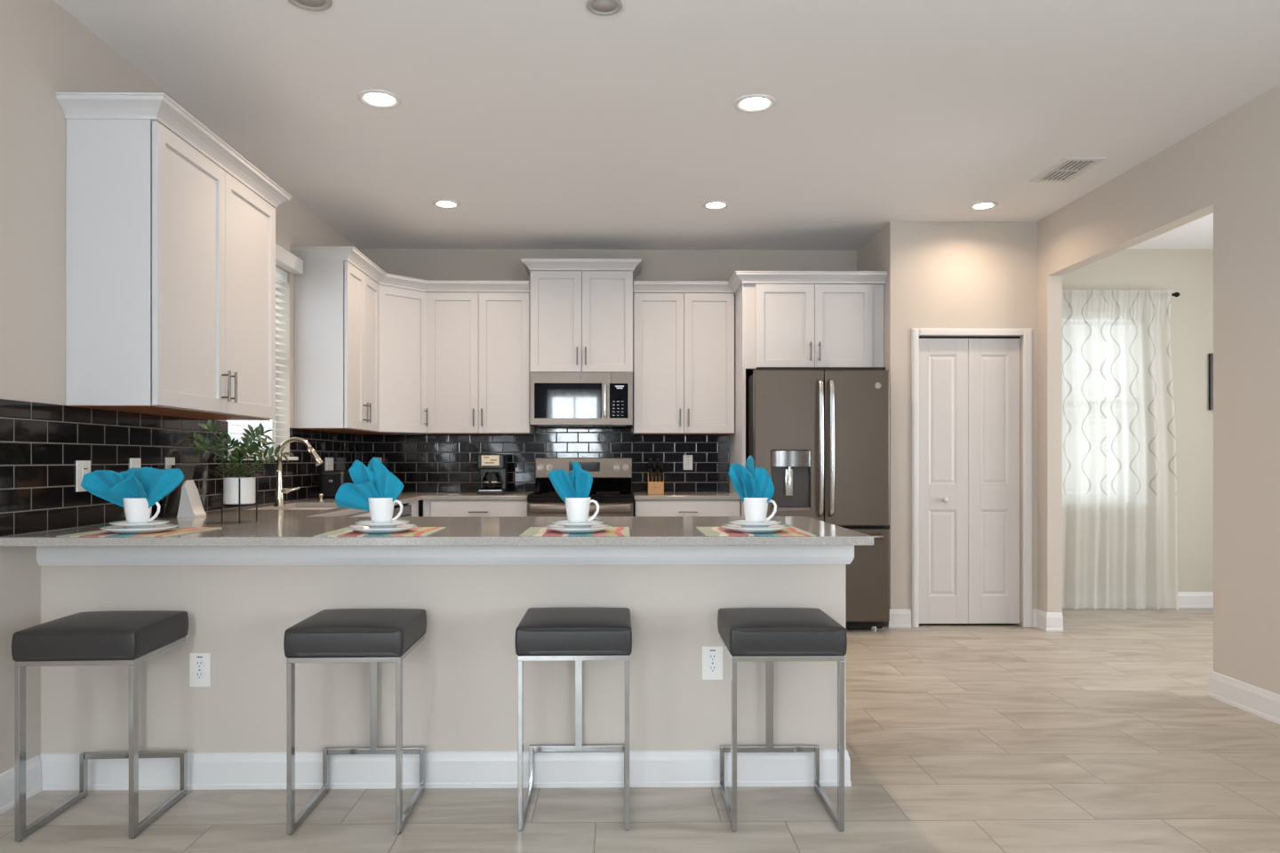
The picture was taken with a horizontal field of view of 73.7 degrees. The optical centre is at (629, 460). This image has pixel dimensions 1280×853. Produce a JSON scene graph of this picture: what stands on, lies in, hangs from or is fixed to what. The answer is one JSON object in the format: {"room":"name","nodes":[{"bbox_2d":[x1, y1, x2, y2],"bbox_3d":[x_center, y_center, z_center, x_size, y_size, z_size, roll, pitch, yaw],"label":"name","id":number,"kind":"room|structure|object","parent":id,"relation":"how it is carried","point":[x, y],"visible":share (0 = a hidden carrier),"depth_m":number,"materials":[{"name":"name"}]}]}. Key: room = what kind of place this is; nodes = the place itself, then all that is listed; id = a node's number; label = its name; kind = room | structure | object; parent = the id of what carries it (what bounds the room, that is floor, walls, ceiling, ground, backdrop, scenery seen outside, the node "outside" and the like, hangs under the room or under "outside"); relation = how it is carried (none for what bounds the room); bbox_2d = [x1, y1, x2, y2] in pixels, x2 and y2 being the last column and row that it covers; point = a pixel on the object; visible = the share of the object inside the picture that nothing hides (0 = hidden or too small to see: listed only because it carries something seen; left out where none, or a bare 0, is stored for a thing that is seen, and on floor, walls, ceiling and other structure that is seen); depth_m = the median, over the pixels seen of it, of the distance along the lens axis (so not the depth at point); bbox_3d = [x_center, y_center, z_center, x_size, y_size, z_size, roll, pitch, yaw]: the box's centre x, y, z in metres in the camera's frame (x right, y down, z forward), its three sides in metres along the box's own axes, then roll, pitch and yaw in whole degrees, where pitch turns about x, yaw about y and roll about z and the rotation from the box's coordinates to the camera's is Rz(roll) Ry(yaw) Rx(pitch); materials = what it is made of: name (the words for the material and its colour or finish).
{"room":"kitchen","nodes":[
{"label":"kitchen","id":0,"kind":"room"},
{"bbox_2d":[0,0,358,774],"bbox_3d":[-2.144,-0.252,1.355,0.150,2.840,11.170,0,0,-1],"label":"wall","id":1,"kind":"structure","parent":0,"point":[45,51],"depth_m":3.01,"materials":[{"name":"paint"}]},
{"bbox_2d":[0,755,42,815],"bbox_3d":[-2.063,1.105,1.494,0.016,0.126,3.045,0,0,-1],"label":"baseboard","id":2,"kind":"structure","parent":1,"relation":"attached to","point":[34,787],"depth_m":2.89,"materials":[{"name":"white wood"}]},
{"bbox_2d":[55,92,292,420],"bbox_3d":[-1.905,-0.771,3.723,0.393,1.140,1.229,0,0,-1],"label":"upper cabinet","id":3,"kind":"object","parent":1,"relation":"attached to","point":[171,258],"visible":1,"depth_m":3.24,"materials":[{"name":"white wood"}]},
{"bbox_2d":[0,399,359,536],"bbox_3d":[-2.113,0.025,4.769,0.008,0.456,3.928,0,0,-1],"label":"backsplash","id":4,"kind":"structure","parent":1,"relation":"attached to","point":[41,444],"depth_m":3.34,"materials":[{"name":"tile"}]},
{"bbox_2d":[75,460,90,492],"bbox_3d":[-2.082,0.060,3.256,0.011,0.118,0.085,0,0,-1],"label":"wall switch","id":5,"kind":"object","parent":4,"relation":"attached to","point":[83,468],"visible":0.64,"depth_m":3.24,"materials":[{"name":"white plastic"}]},
{"bbox_2d":[129,458,141,468],"bbox_3d":[-2.087,0.050,3.606,0.012,0.118,0.078,0,0,-1],"label":"wall outlet","id":6,"kind":"object","parent":4,"relation":"attached to","point":[133,462],"visible":0.3,"depth_m":3.60,"materials":[{"name":"white plastic"}]},
{"bbox_2d":[165,457,175,469],"bbox_3d":[-2.092,0.046,3.886,0.009,0.118,0.078,0,0,-1],"label":"wall outlet","id":7,"kind":"object","parent":4,"relation":"attached to","point":[169,461],"visible":0.42,"depth_m":3.88,"materials":[{"name":"white plastic"}]},
{"bbox_2d":[325,457,333,471],"bbox_3d":[-2.122,0.040,6.031,0.009,0.118,0.160,0,0,-1],"label":"wall outlet","id":8,"kind":"object","parent":4,"relation":"attached to","point":[329,461],"visible":0.73,"depth_m":6.02,"materials":[{"name":"white plastic"}]},
{"bbox_2d":[228,266,287,455],"bbox_3d":[-2.154,-0.598,4.900,0.050,1.144,0.840,0,0,-1],"label":"window blind","id":9,"kind":"object","parent":1,"relation":"attached to","point":[281,276],"visible":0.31,"depth_m":5.23,"materials":[{"name":"white"}]},
{"bbox_2d":[225,419,298,460],"bbox_3d":[-2.161,-0.586,4.900,0.175,1.172,0.920,0,0,-1],"label":"window","id":10,"kind":"structure","parent":1,"relation":"in","point":[271,425],"depth_m":5.28,"materials":[{"name":"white glass"}]},
{"bbox_2d":[275,243,303,274],"bbox_3d":[-2.086,-1.218,4.906,0.064,0.089,0.950,0,0,-1],"label":"valance box","id":11,"kind":"object","parent":1,"relation":"attached to","point":[284,259],"visible":0.44,"depth_m":5.17,"materials":[{"name":"white wood"}]},
{"bbox_2d":[290,246,386,432],"bbox_3d":[-1.933,-0.771,5.737,0.393,1.140,0.790,0,0,-1],"label":"upper cabinet","id":12,"kind":"object","parent":1,"relation":"attached to","point":[337,305],"visible":1,"depth_m":5.40,"materials":[{"name":"white wood"}]},
{"bbox_2d":[40,564,845,753],"bbox_3d":[-0.658,0.727,3.111,2.870,0.883,0.115,0,0,-1],"label":"wall","id":13,"kind":"structure","parent":0,"point":[460,683],"depth_m":3.05,"materials":[{"name":"paint"}]},
{"bbox_2d":[189,653,210,687],"bbox_3d":[-1.530,0.746,3.036,0.075,0.120,0.009,0,0,-1],"label":"wall outlet","id":14,"kind":"object","parent":13,"relation":"attached to","point":[199,663],"visible":1,"depth_m":3.04,"materials":[{"name":"white plastic"}]},
{"bbox_2d":[194,659,204,669],"bbox_3d":[-1.530,0.726,3.034,0.033,0.033,0.003,0,0,-1],"label":"socket","id":15,"kind":"object","parent":14,"relation":"attached to","point":[199,664],"depth_m":3.03,"materials":[{"name":"white plastic"}]},
{"bbox_2d":[194,671,204,680],"bbox_3d":[-1.530,0.766,3.034,0.033,0.033,0.003,0,0,-1],"label":"socket","id":16,"kind":"object","parent":14,"relation":"attached to","point":[199,676],"depth_m":3.03,"materials":[{"name":"white plastic"}]},
{"bbox_2d":[36,545,854,566],"bbox_3d":[-0.651,0.330,3.416,2.894,0.087,0.774,0,0,-1],"label":"trim","id":17,"kind":"structure","parent":13,"relation":"attached to","point":[427,555],"depth_m":3.03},
{"bbox_2d":[40,749,851,791],"bbox_3d":[-0.655,1.105,3.420,2.886,0.126,0.766,0,0,-1],"label":"baseboard","id":18,"kind":"structure","parent":13,"relation":"attached to","point":[664,768],"depth_m":3.04,"materials":[{"name":"white wood"}]},
{"bbox_2d":[702,646,722,679],"bbox_3d":[0.297,0.728,3.062,0.075,0.120,0.009,0,0,-1],"label":"wall outlet","id":19,"kind":"object","parent":13,"relation":"attached to","point":[712,656],"visible":1,"depth_m":3.06,"materials":[{"name":"white plastic"}]},
{"bbox_2d":[708,653,717,662],"bbox_3d":[0.297,0.708,3.059,0.033,0.033,0.003,0,0,-1],"label":"socket","id":20,"kind":"object","parent":19,"relation":"attached to","point":[712,657],"depth_m":3.06,"materials":[{"name":"white plastic"}]},
{"bbox_2d":[708,664,717,673],"bbox_3d":[0.297,0.748,3.059,0.033,0.033,0.003,0,0,-1],"label":"socket","id":21,"kind":"object","parent":19,"relation":"attached to","point":[712,668],"depth_m":3.06,"materials":[{"name":"white plastic"}]},
{"bbox_2d":[358,248,856,516],"bbox_3d":[0.399,-0.252,6.851,5.090,2.840,0.150,0,0,-1],"label":"wall","id":22,"kind":"structure","parent":0,"point":[424,264],"depth_m":6.77,"materials":[{"name":"paint"}]},
{"bbox_2d":[342,273,431,434],"bbox_3d":[-1.824,-0.771,6.430,0.630,1.140,0.629,0,0,-1],"label":"upper cabinet","id":23,"kind":"object","parent":22,"relation":"attached to","point":[403,312],"visible":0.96,"depth_m":6.28,"materials":[{"name":"white wood"}]},
{"bbox_2d":[425,280,534,434],"bbox_3d":[-1.141,-0.771,6.557,0.775,1.140,0.393,0,0,-1],"label":"upper cabinet","id":24,"kind":"object","parent":22,"relation":"attached to","point":[478,332],"visible":0.98,"depth_m":6.43,"materials":[{"name":"white wood"}]},
{"bbox_2d":[359,427,728,492],"bbox_3d":[-0.673,-0.004,6.757,2.926,0.516,0.008,0,0,-1],"label":"backsplash","id":25,"kind":"structure","parent":22,"relation":"attached to","point":[422,463],"depth_m":6.75,"materials":[{"name":"tile"}]},
{"bbox_2d":[683,455,692,470],"bbox_3d":[0.461,0.018,6.764,0.074,0.118,0.009,0,0,-1],"label":"wall outlet","id":26,"kind":"object","parent":25,"relation":"attached to","point":[687,459],"visible":1,"depth_m":6.76,"materials":[{"name":"white plastic"}]},
{"bbox_2d":[520,258,641,372],"bbox_3d":[-0.363,-1.077,6.549,0.898,0.841,0.432,0,0,-1],"label":"upper cabinet","id":27,"kind":"object","parent":22,"relation":"attached to","point":[581,321],"visible":0.98,"depth_m":6.40,"materials":[{"name":"white wood"}]},
{"bbox_2d":[529,372,632,427],"bbox_3d":[-0.363,-0.458,6.544,0.766,0.399,0.423,0,0,-1],"label":"microwave","id":28,"kind":"object","parent":27,"relation":"attached to","point":[556,399],"visible":1,"depth_m":6.37,"materials":[{"name":"metal"}]},
{"bbox_2d":[632,280,734,435],"bbox_3d":[0.409,-0.771,6.579,0.762,1.140,0.393,0,0,-1],"label":"upper cabinet","id":29,"kind":"object","parent":22,"relation":"attached to","point":[684,343],"visible":0.99,"depth_m":6.45,"materials":[{"name":"white wood"}]},
{"bbox_2d":[0,608,1279,852],"bbox_3d":[1.755,1.218,1.410,8.050,0.100,11.170,0,0,-1],"label":"floor","id":30,"kind":"structure","parent":0,"point":[1104,732],"depth_m":2.98,"materials":[{"name":"beige tile"}]},
{"bbox_2d":[11,610,188,842],"bbox_3d":[-1.713,0.841,2.793,0.368,0.655,0.372,0,0,-3],"label":"bar stool","id":31,"kind":"object","parent":30,"relation":"on","point":[129,638],"visible":1,"depth_m":2.63,"materials":[{"name":"black leather"}]},
{"bbox_2d":[283,608,426,835],"bbox_3d":[-0.896,0.841,2.835,0.368,0.655,0.372,0,0,-1],"label":"bar stool","id":32,"kind":"object","parent":30,"relation":"on","point":[373,636],"visible":1,"depth_m":2.67,"materials":[{"name":"black leather"}]},
{"bbox_2d":[392,504,411,517],"bbox_3d":[-1.775,0.723,5.536,0.666,0.850,0.610,0,0,-1],"label":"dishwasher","id":33,"kind":"object","parent":30,"relation":"on","point":[407,508],"visible":0.1,"depth_m":5.66,"materials":[{"name":"metal"}]},
{"bbox_2d":[405,500,418,517],"bbox_3d":[-1.821,0.726,5.985,0.615,0.884,0.270,0,0,-1],"label":"base cabinet","id":34,"kind":"object","parent":30,"relation":"on","point":[415,504],"visible":0.02,"depth_m":6.01,"materials":[{"name":"white wood"}]},
{"bbox_2d":[423,499,527,516],"bbox_3d":[-1.114,0.726,6.416,0.752,0.884,0.672,0,0,-1],"label":"base cabinet","id":35,"kind":"object","parent":30,"relation":"on","point":[430,508],"visible":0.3,"depth_m":6.12,"materials":[{"name":"white wood"}]},
{"bbox_2d":[514,607,631,831],"bbox_3d":[-0.179,0.841,2.862,0.368,0.655,0.372,0,0,-1],"label":"bar stool","id":36,"kind":"object","parent":30,"relation":"on","point":[579,635],"visible":1,"depth_m":2.69,"materials":[{"name":"black leather"}]},
{"bbox_2d":[527,457,633,516],"bbox_3d":[-0.354,0.564,6.361,0.756,1.168,0.760,0,0,-1],"label":"range","id":37,"kind":"object","parent":30,"relation":"on","point":[612,484],"visible":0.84,"depth_m":6.60,"materials":[{"name":"metal"}]},
{"bbox_2d":[527,491,633,497],"bbox_3d":[-0.354,0.253,6.367,0.752,0.020,0.618,0,0,-1],"label":"cooktop","id":38,"kind":"object","parent":37,"relation":"in","point":[537,494],"depth_m":6.06,"materials":[{"name":"black glass"}]},
{"bbox_2d":[633,499,739,516],"bbox_3d":[0.414,0.726,6.438,0.758,0.884,0.672,0,0,-1],"label":"base cabinet","id":39,"kind":"object","parent":30,"relation":"on","point":[642,508],"visible":0.28,"depth_m":6.14,"materials":[{"name":"white wood"}]},
{"bbox_2d":[632,492,740,499],"bbox_3d":[0.412,0.269,6.454,0.768,0.030,0.643,0,0,-1],"label":"countertop","id":40,"kind":"structure","parent":39,"relation":"on","point":[636,495],"depth_m":6.14,"materials":[{"name":"beige stone"}]},
{"bbox_2d":[648,457,663,494],"bbox_3d":[0.195,0.117,6.407,0.116,0.274,0.174,0,0,-1],"label":"knife block","id":41,"kind":"object","parent":40,"relation":"on","point":[655,479],"visible":1,"depth_m":6.35,"materials":[{"name":"brown wood"}]},
{"bbox_2d":[717,608,847,831],"bbox_3d":[0.496,0.841,2.854,0.368,0.655,0.372,0,0,0],"label":"bar stool","id":42,"kind":"object","parent":30,"relation":"on","point":[769,636],"visible":1,"depth_m":2.68,"materials":[{"name":"black leather"}]},
{"bbox_2d":[721,271,887,516],"bbox_3d":[1.275,-0.082,6.396,1.076,2.500,0.781,0,0,-1],"label":"upper cabinet","id":43,"kind":"object","parent":30,"relation":"on","point":[780,322],"visible":0.86,"depth_m":6.07,"materials":[{"name":"white wood"}]},
{"bbox_2d":[745,367,889,631],"bbox_3d":[1.294,0.268,6.183,0.916,1.800,1.031,0,0,-1],"label":"refrigerator","id":44,"kind":"object","parent":30,"relation":"on","point":[820,435],"visible":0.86,"depth_m":5.76,"materials":[{"name":"metal"}]},
{"bbox_3d":[-0.341,0.726,3.515,2.216,0.884,0.680,0,0,-1],"label":"base cabinet","id":45,"kind":"object","parent":30,"relation":"on","visible":0},
{"bbox_2d":[0,492,873,546],"bbox_3d":[-0.664,0.269,4.792,2.904,0.030,3.937,0,0,-1],"label":"countertop","id":46,"kind":"structure","parent":45,"relation":"on","point":[275,526],"depth_m":2.99,"materials":[{"name":"beige stone"}]},
{"bbox_2d":[56,527,221,536],"bbox_3d":[-1.711,0.252,3.006,0.370,0.003,0.370,0,0,1],"label":"placemat","id":47,"kind":"object","parent":46,"relation":"on","point":[177,531],"visible":0.74,"depth_m":2.92,"materials":[{"name":"multicoloured fabric"}]},
{"bbox_2d":[99,523,178,534],"bbox_3d":[-1.707,0.239,2.973,0.239,0.022,0.239,0,0,-1],"label":"dinner plate","id":48,"kind":"object","parent":47,"relation":"on","point":[118,530],"visible":0.85,"depth_m":2.91,"materials":[{"name":"white ceramic"}]},
{"bbox_2d":[109,520,169,528],"bbox_3d":[-1.707,0.228,2.973,0.185,0.031,0.185,0,0,-1],"label":"salad plate","id":49,"kind":"object","parent":48,"relation":"on","point":[155,523],"visible":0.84,"depth_m":2.93,"materials":[{"name":"white ceramic"}]},
{"bbox_2d":[122,497,160,523],"bbox_3d":[-1.699,0.177,2.967,0.110,0.094,0.091,0,0,-35],"label":"coffee mug","id":50,"kind":"object","parent":49,"relation":"on","point":[136,510],"visible":0.78,"depth_m":2.93,"materials":[{"name":"white ceramic"}]},
{"bbox_2d":[80,466,184,508],"bbox_3d":[-1.714,0.101,2.952,0.324,0.157,0.121,0,0,-1],"label":"napkin","id":51,"kind":"object","parent":50,"relation":"in","point":[154,484],"visible":0.77,"depth_m":2.95,"materials":[{"name":"blue fabric"}]},
{"bbox_2d":[159,464,206,517],"bbox_3d":[-2.002,0.137,3.842,0.141,0.233,0.180,0,0,-1],"label":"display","id":52,"kind":"object","parent":46,"relation":"on","point":[184,501],"visible":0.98,"depth_m":3.81,"materials":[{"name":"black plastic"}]},
{"bbox_2d":[185,419,294,523],"bbox_3d":[-1.609,0.043,3.506,0.462,0.422,0.184,0,0,-1],"label":"potted plant","id":53,"kind":"object","parent":46,"relation":"on","point":[239,492],"visible":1,"depth_m":3.49,"materials":[{"name":"green plant"}]},
{"bbox_2d":[273,437,323,507],"bbox_3d":[-1.807,0.064,4.655,0.266,0.380,0.060,0,0,-1],"label":"kitchen faucet","id":54,"kind":"object","parent":46,"relation":"on","point":[279,496],"visible":0.97,"depth_m":4.64,"materials":[{"name":"silver metal"}]},
{"bbox_2d":[317,493,324,502],"bbox_3d":[-1.873,0.228,5.174,0.036,0.053,0.036,0,0,-1],"label":"soap dispenser","id":55,"kind":"object","parent":46,"relation":"on","point":[320,495],"visible":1,"depth_m":5.17,"materials":[{"name":"silver metal"}]},
{"bbox_2d":[281,507,370,517],"bbox_3d":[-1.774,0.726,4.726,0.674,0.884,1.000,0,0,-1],"label":"sink","id":56,"kind":"object","parent":46,"relation":"in","point":[366,514],"visible":0.02,"depth_m":4.89,"materials":[{"name":"white metal"}]},
{"bbox_2d":[319,470,353,498],"bbox_3d":[-1.966,0.161,5.744,0.170,0.186,0.298,0,0,-1],"label":"toaster","id":57,"kind":"object","parent":46,"relation":"on","point":[330,481],"visible":0.72,"depth_m":5.61,"materials":[{"name":"black plastic"}]},
{"bbox_2d":[313,527,446,536],"bbox_3d":[-0.869,0.252,3.018,0.370,0.003,0.370,0,0,-2],"label":"placemat","id":58,"kind":"object","parent":46,"relation":"on","point":[417,532],"visible":0.8,"depth_m":2.92,"materials":[{"name":"multicoloured fabric"}]},
{"bbox_2d":[346,523,417,534],"bbox_3d":[-0.865,0.239,2.985,0.239,0.022,0.239,0,0,-1],"label":"dinner plate","id":59,"kind":"object","parent":58,"relation":"on","point":[405,527],"visible":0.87,"depth_m":2.91,"materials":[{"name":"white ceramic"}]},
{"bbox_2d":[354,519,409,528],"bbox_3d":[-0.865,0.228,2.985,0.185,0.031,0.185,0,0,-1],"label":"salad plate","id":60,"kind":"object","parent":59,"relation":"on","point":[364,523],"visible":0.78,"depth_m":2.94,"materials":[{"name":"white ceramic"}]},
{"bbox_2d":[368,497,403,523],"bbox_3d":[-0.857,0.177,2.967,0.110,0.094,0.091,0,0,39],"label":"coffee mug","id":61,"kind":"object","parent":60,"relation":"on","point":[381,509],"visible":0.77,"depth_m":2.94,"materials":[{"name":"white ceramic"}]},
{"bbox_2d":[335,456,404,511],"bbox_3d":[-0.904,0.084,2.964,0.226,0.191,0.089,0,0,-20],"label":"napkin","id":62,"kind":"object","parent":61,"relation":"in","point":[374,480],"visible":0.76,"depth_m":2.96,"materials":[{"name":"blue fabric"}]},
{"bbox_2d":[477,454,507,495],"bbox_3d":[-1.035,0.104,6.412,0.200,0.300,0.268,0,0,-1],"label":"coffee maker","id":63,"kind":"object","parent":46,"relation":"on","point":[493,468],"visible":1,"depth_m":6.33,"materials":[{"name":"black plastic"}]},
{"bbox_2d":[519,527,630,536],"bbox_3d":[-0.186,0.252,3.028,0.370,0.003,0.370,0,0,-1],"label":"placemat","id":64,"kind":"object","parent":46,"relation":"on","point":[532,532],"visible":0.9,"depth_m":2.92,"materials":[{"name":"fabric"}]},
{"bbox_2d":[544,523,612,533],"bbox_3d":[-0.182,0.239,2.995,0.239,0.022,0.239,0,0,-1],"label":"dinner plate","id":65,"kind":"object","parent":64,"relation":"on","point":[561,529],"visible":0.84,"depth_m":2.92,"materials":[{"name":"white ceramic"}]},
{"bbox_2d":[551,519,604,527],"bbox_3d":[-0.182,0.228,2.995,0.185,0.031,0.185,0,0,-1],"label":"salad plate","id":66,"kind":"object","parent":65,"relation":"on","point":[564,523],"visible":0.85,"depth_m":2.94,"materials":[{"name":"white ceramic"}]},
{"bbox_2d":[565,496,599,522],"bbox_3d":[-0.175,0.177,2.976,0.110,0.094,0.091,0,0,42],"label":"coffee mug","id":67,"kind":"object","parent":66,"relation":"on","point":[577,508],"visible":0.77,"depth_m":2.95,"materials":[{"name":"white ceramic"}]},
{"bbox_2d":[548,460,592,503],"bbox_3d":[-0.205,0.090,2.985,0.155,0.179,0.084,0,0,-1],"label":"napkin","id":68,"kind":"object","parent":67,"relation":"in","point":[577,483],"visible":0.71,"depth_m":2.97,"materials":[{"name":"blue fabric"}]},
{"bbox_2d":[696,527,815,535],"bbox_3d":[0.436,0.252,3.036,0.370,0.003,0.370,0,0,-1],"label":"placemat","id":69,"kind":"object","parent":46,"relation":"on","point":[706,531],"visible":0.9,"depth_m":2.95,"materials":[{"name":"multicoloured fabric"}]},
{"bbox_2d":[720,523,789,533],"bbox_3d":[0.441,0.239,3.003,0.239,0.022,0.239,0,0,-1],"label":"dinner plate","id":70,"kind":"object","parent":69,"relation":"on","point":[732,527],"visible":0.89,"depth_m":2.93,"materials":[{"name":"white ceramic"}]},
{"bbox_2d":[728,519,781,527],"bbox_3d":[0.441,0.228,3.003,0.185,0.031,0.185,0,0,-1],"label":"salad plate","id":71,"kind":"object","parent":70,"relation":"on","point":[742,523],"visible":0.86,"depth_m":2.95,"materials":[{"name":"white ceramic"}]},
{"bbox_2d":[743,497,776,522],"bbox_3d":[0.449,0.177,2.998,0.110,0.094,0.091,0,0,-41],"label":"coffee mug","id":72,"kind":"object","parent":71,"relation":"on","point":[755,508],"visible":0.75,"depth_m":2.96,"materials":[{"name":"white ceramic"}]},
{"bbox_2d":[728,455,774,503],"bbox_3d":[0.425,0.081,2.981,0.162,0.197,0.080,0,0,-1],"label":"napkin","id":73,"kind":"object","parent":72,"relation":"in","point":[748,482],"visible":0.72,"depth_m":2.98,"materials":[{"name":"blue fabric"}]},
{"bbox_2d":[53,0,1279,250],"bbox_3d":[1.756,-1.722,1.410,8.050,0.100,11.170,0,0,-1],"label":"ceiling","id":74,"kind":"structure","parent":0,"point":[551,124],"depth_m":4.01,"materials":[{"name":"paint"}]},
{"bbox_2d":[288,0,332,11],"bbox_3d":[-1.159,-1.667,3.084,0.160,0.010,0.160,0,0,-1],"label":"recessed light","id":75,"kind":"object","parent":74,"relation":"in","point":[315,5],"visible":1,"depth_m":3.12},
{"bbox_2d":[357,88,401,108],"bbox_3d":[-1.155,-1.667,3.939,0.196,0.010,0.196,0,0,-1],"label":"recessed light","id":76,"kind":"object","parent":74,"relation":"in","point":[375,98],"visible":1,"depth_m":3.93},
{"bbox_2d":[432,199,460,208],"bbox_3d":[-1.194,-1.667,5.554,0.176,0.010,0.176,0,0,-1],"label":"recessed light","id":77,"kind":"object","parent":74,"relation":"in","point":[444,204],"visible":1,"depth_m":5.55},
{"bbox_2d":[585,0,622,15],"bbox_3d":[-0.094,-1.667,3.129,0.132,0.010,0.132,0,0,-1],"label":"recessed light","id":78,"kind":"object","parent":74,"relation":"in","point":[598,7],"visible":1,"depth_m":3.13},
{"bbox_2d":[702,200,728,209],"bbox_3d":[0.562,-1.667,5.578,0.176,0.010,0.176,0,0,-1],"label":"recessed light","id":79,"kind":"object","parent":74,"relation":"in","point":[711,204],"visible":1,"depth_m":5.57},
{"bbox_2d":[733,94,775,112],"bbox_3d":[0.584,-1.667,3.989,0.196,0.010,0.196,0,0,-1],"label":"recessed light","id":80,"kind":"object","parent":74,"relation":"in","point":[750,103],"visible":1,"depth_m":3.98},
{"bbox_2d":[968,200,998,210],"bbox_3d":[2.317,-1.667,5.593,0.176,0.010,0.176,0,0,-1],"label":"recessed light","id":81,"kind":"object","parent":74,"relation":"in","point":[981,205],"visible":1,"depth_m":5.59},
{"bbox_2d":[1030,157,1106,182],"bbox_3d":[2.512,-1.667,4.906,0.230,0.010,0.400,0,0,-1],"label":"ceiling vent","id":82,"kind":"object","parent":74,"relation":"in","point":[1066,170],"visible":1,"depth_m":4.88,"materials":[{"name":"white metal"}]},
{"bbox_2d":[856,224,886,527],"bbox_3d":[1.865,-0.252,6.432,0.100,2.840,0.730,0,0,-1],"label":"wall","id":83,"kind":"structure","parent":0,"point":[871,256],"depth_m":6.30,"materials":[{"name":"paint"}]},
{"bbox_2d":[886,221,1037,627],"bbox_3d":[2.338,-0.252,6.023,1.035,2.840,0.100,0,0,-1],"label":"wall","id":84,"kind":"structure","parent":0,"point":[950,275],"depth_m":5.97,"materials":[{"name":"paint"}]},
{"bbox_2d":[884,609,911,627],"bbox_3d":[1.884,1.105,6.059,0.159,0.126,0.216,0,0,-1],"label":"baseboard","id":85,"kind":"structure","parent":84,"relation":"attached to","point":[898,618],"depth_m":5.95,"materials":[{"name":"white wood"}]},
{"bbox_2d":[919,336,1020,623],"bbox_3d":[2.384,0.139,6.003,0.736,2.023,0.073,0,0,-1],"label":"door","id":86,"kind":"structure","parent":84,"relation":"in","point":[970,387],"depth_m":6.00,"materials":[{"name":"white wood"}]},
{"bbox_2d":[911,328,1031,627],"bbox_3d":[2.392,0.123,5.964,0.846,2.090,0.021,0,0,-1],"label":"trim","id":87,"kind":"structure","parent":84,"relation":"attached to","point":[1027,333],"depth_m":5.96,"materials":[{"name":"white wood"}]},
{"bbox_2d":[1062,248,1213,591],"bbox_3d":[4.225,-0.252,6.820,2.560,2.840,0.140,0,0,-1],"label":"wall","id":88,"kind":"structure","parent":0,"point":[1188,273],"depth_m":6.75,"materials":[{"name":"paint"}]},
{"bbox_2d":[1106,442,1107,482],"bbox_3d":[3.695,-0.441,6.782,0.720,1.499,0.050,0,0,-1],"label":"window blind","id":89,"kind":"object","parent":88,"relation":"attached to","point":[1107,443],"visible":0.02,"depth_m":6.78,"materials":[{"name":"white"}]},
{"bbox_2d":[1171,292,1180,296],"bbox_3d":[3.649,-1.294,6.687,1.284,0.050,0.110,0,0,-1],"label":"curtain rod","id":90,"kind":"object","parent":88,"relation":"attached to","point":[1175,294],"visible":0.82,"depth_m":6.65,"materials":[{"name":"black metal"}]},
{"bbox_2d":[1062,289,1109,609],"bbox_3d":[3.377,-0.083,6.646,0.700,2.478,0.072,0,0,-1],"label":"sheer curtain","id":91,"kind":"object","parent":90,"relation":"hanging from","point":[1084,484],"visible":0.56,"depth_m":6.65,"materials":[{"name":"white fabric"}]},
{"bbox_2d":[1105,289,1178,609],"bbox_3d":[3.997,-0.081,6.655,0.580,2.482,0.073,0,0,-1],"label":"sheer curtain","id":92,"kind":"object","parent":90,"relation":"hanging from","point":[1142,510],"visible":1,"depth_m":6.66,"materials":[{"name":"white fabric"}]},
{"bbox_2d":[1208,353,1213,410],"bbox_3d":[4.806,-0.620,6.744,0.450,0.445,0.025,0,0,-1],"label":"picture frame","id":93,"kind":"object","parent":88,"relation":"attached to","point":[1211,356],"visible":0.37,"depth_m":6.73,"materials":[{"name":"black plastic"}]},
{"bbox_2d":[1037,84,1279,695],"bbox_3d":[2.970,-0.252,1.427,0.100,2.840,10.770,0,0,-1],"label":"wall","id":94,"kind":"structure","parent":0,"point":[1228,168],"depth_m":4.11,"materials":[{"name":"paint"}]},
{"bbox_2d":[1032,592,1279,724],"bbox_3d":[4.203,1.105,3.404,2.700,0.126,6.690,0,0,-1],"label":"baseboard","id":95,"kind":"structure","parent":94,"relation":"attached to","point":[1258,701],"depth_m":4.12,"materials":[{"name":"white wood"}]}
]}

